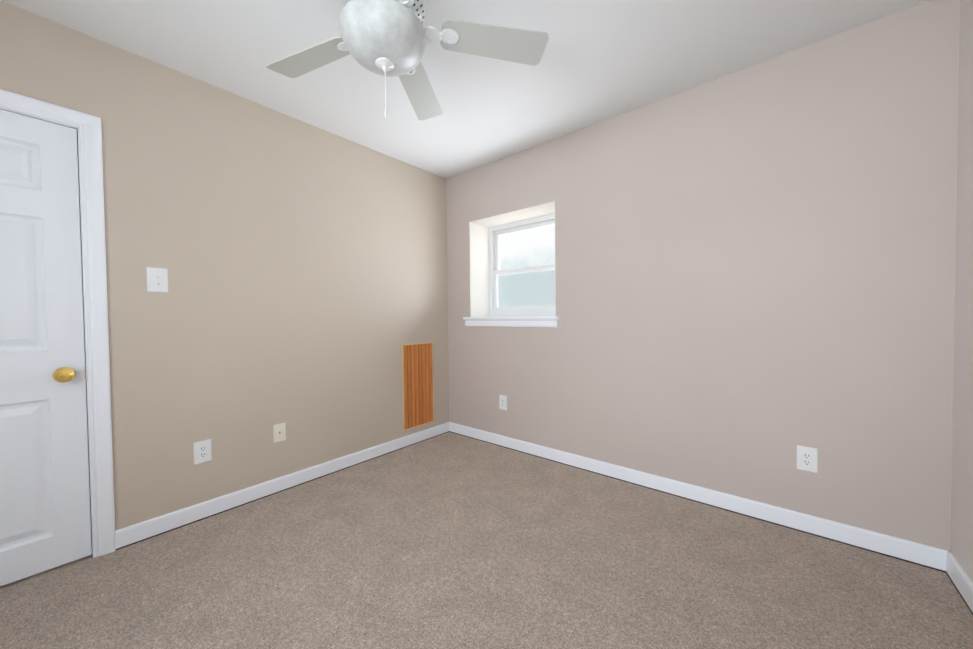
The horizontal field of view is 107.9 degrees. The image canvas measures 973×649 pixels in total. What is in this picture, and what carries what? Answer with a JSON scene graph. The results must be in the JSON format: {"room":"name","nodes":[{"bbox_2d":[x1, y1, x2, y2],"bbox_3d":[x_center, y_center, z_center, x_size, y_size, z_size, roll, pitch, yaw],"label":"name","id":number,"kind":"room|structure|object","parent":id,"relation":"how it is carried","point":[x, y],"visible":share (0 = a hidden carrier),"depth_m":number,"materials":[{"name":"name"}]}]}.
{"room":"empty bedroom","nodes":[
{"label":"empty bedroom","id":0,"kind":"room"},
{"bbox_2d":[0,0,448,530],"bbox_3d":[-1.598,-0.133,1.993,0.120,2.400,3.700,0,2,40],"label":"wall","id":1,"kind":"structure","parent":0,"point":[304,297],"depth_m":2.07,"materials":[{"name":"paint"}]},
{"bbox_2d":[0,109,91,585],"bbox_3d":[-2.052,0.101,1.339,0.104,1.948,0.708,0,2,40],"label":"door","id":2,"kind":"structure","parent":1,"relation":"in","point":[45,522],"depth_m":1.53,"materials":[{"name":"white paint"}]},
{"bbox_2d":[0,89,115,557],"bbox_3d":[-2.101,0.069,1.377,0.138,2.036,0.859,0,2,40],"label":"door frame","id":3,"kind":"structure","parent":1,"relation":"attached to","point":[94,249],"depth_m":1.63,"materials":[{"name":"white paint"}]},
{"bbox_2d":[146,267,167,291],"bbox_3d":[-1.669,-0.227,1.800,0.018,0.122,0.079,0,2,40],"label":"switch plate","id":4,"kind":"object","parent":1,"relation":"attached to","point":[157,279],"visible":1,"depth_m":1.80,"materials":[{"name":"white plastic"}]},
{"bbox_2d":[193,439,211,464],"bbox_3d":[-1.558,0.699,1.948,0.008,0.120,0.078,0,2,40],"label":"outlet","id":5,"kind":"object","parent":1,"relation":"attached to","point":[202,451],"visible":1,"depth_m":1.95,"materials":[{"name":"white plastic"}]},
{"bbox_2d":[273,423,285,442],"bbox_3d":[-1.307,0.685,2.244,0.016,0.112,0.071,0,2,40],"label":"outlet","id":6,"kind":"object","parent":1,"relation":"attached to","point":[279,432],"visible":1,"depth_m":2.24,"materials":[{"name":"beige plastic"}]},
{"bbox_2d":[115,422,450,550],"bbox_3d":[-1.075,1.006,2.527,0.014,0.090,2.184,0,2,40],"label":"baseboard","id":7,"kind":"structure","parent":1,"relation":"attached to","point":[130,535],"depth_m":2.14,"materials":[{"name":"white paint"}]},
{"bbox_2d":[401,342,433,430],"bbox_3d":[-0.594,0.528,3.103,0.012,0.730,0.342,0,2,40],"label":"access panel","id":8,"kind":"object","parent":1,"relation":"attached to","point":[418,384],"visible":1,"depth_m":3.09,"materials":[{"name":"brown wood"}]},
{"bbox_2d":[1,0,928,178],"bbox_3d":[-0.325,-1.377,1.078,3.234,0.100,4.220,0,2,40],"label":"ceiling","id":9,"kind":"structure","parent":0,"point":[601,60],"depth_m":1.78,"materials":[{"name":"white paint"}]},
{"bbox_2d":[266,0,548,119],"bbox_3d":[-0.394,-1.059,1.324,1.213,0.544,1.168,0,2,40],"label":"ceiling fan","id":10,"kind":"object","parent":9,"relation":"hanging from","point":[388,38],"visible":1,"depth_m":1.39,"materials":[{"name":"white metal"}]},
{"bbox_2d":[0,432,972,648],"bbox_3d":[-0.298,1.123,1.132,3.234,0.100,4.220,0,2,40],"label":"floor","id":11,"kind":"structure","parent":0,"point":[449,540],"depth_m":1.48,"materials":[{"name":"beige carpet"}]},
{"bbox_2d":[446,0,959,550],"bbox_3d":[0.910,-0.172,2.572,3.234,2.400,0.400,0,2,40],"label":"wall","id":12,"kind":"structure","parent":0,"point":[754,276],"depth_m":1.87,"materials":[{"name":"paint"}]},
{"bbox_2d":[499,395,506,409],"bbox_3d":[0.139,0.655,2.974,0.078,0.120,0.008,0,2,40],"label":"outlet","id":13,"kind":"object","parent":12,"relation":"attached to","point":[503,402],"visible":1,"depth_m":2.97,"materials":[{"name":"white plastic"}]},
{"bbox_2d":[463,316,558,326],"bbox_3d":[0.250,-0.026,3.021,0.952,0.082,0.302,0,2,40],"label":"window sill","id":14,"kind":"structure","parent":12,"relation":"attached to","point":[541,321],"depth_m":2.87,"materials":[{"name":"white paint"}]},
{"bbox_2d":[489,213,554,316],"bbox_3d":[0.382,-0.498,3.151,0.860,0.853,0.088,0,2,40],"label":"window","id":15,"kind":"structure","parent":12,"relation":"in","point":[495,234],"depth_m":3.23,"materials":[{"name":"white plastic"}]},
{"bbox_2d":[451,422,938,570],"bbox_3d":[0.781,0.987,2.446,2.970,0.090,0.014,0,2,40],"label":"baseboard","id":16,"kind":"structure","parent":12,"relation":"attached to","point":[927,556],"depth_m":1.93,"materials":[{"name":"white paint"}]},
{"bbox_2d":[797,445,817,472],"bbox_3d":[1.594,0.669,1.763,0.078,0.120,0.008,0,2,40],"label":"outlet","id":17,"kind":"object","parent":12,"relation":"attached to","point":[807,458],"visible":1,"depth_m":1.76,"materials":[{"name":"white plastic"}]},
{"bbox_2d":[950,0,972,581],"bbox_3d":[0.795,-0.115,0.001,0.120,2.400,3.700,0,2,40],"label":"wall","id":18,"kind":"structure","parent":0,"point":[961,547],"depth_m":1.39,"materials":[{"name":"paint"}]},
{"bbox_2d":[939,549,972,614],"bbox_3d":[0.756,1.039,0.070,0.014,0.090,3.700,0,2,40],"label":"baseboard","id":19,"kind":"structure","parent":18,"relation":"attached to","point":[941,560],"depth_m":1.39,"materials":[{"name":"white paint"}]},
{"label":"outside","id":20,"kind":"structure","parent":0,"visible":0},
{"bbox_2d":[498,225,554,306],"bbox_3d":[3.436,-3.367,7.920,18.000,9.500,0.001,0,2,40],"label":"window pane","id":21,"kind":"object","parent":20,"point":[535,244],"depth_m":9.87,"materials":[{"name":"clear glass"}]}
]}

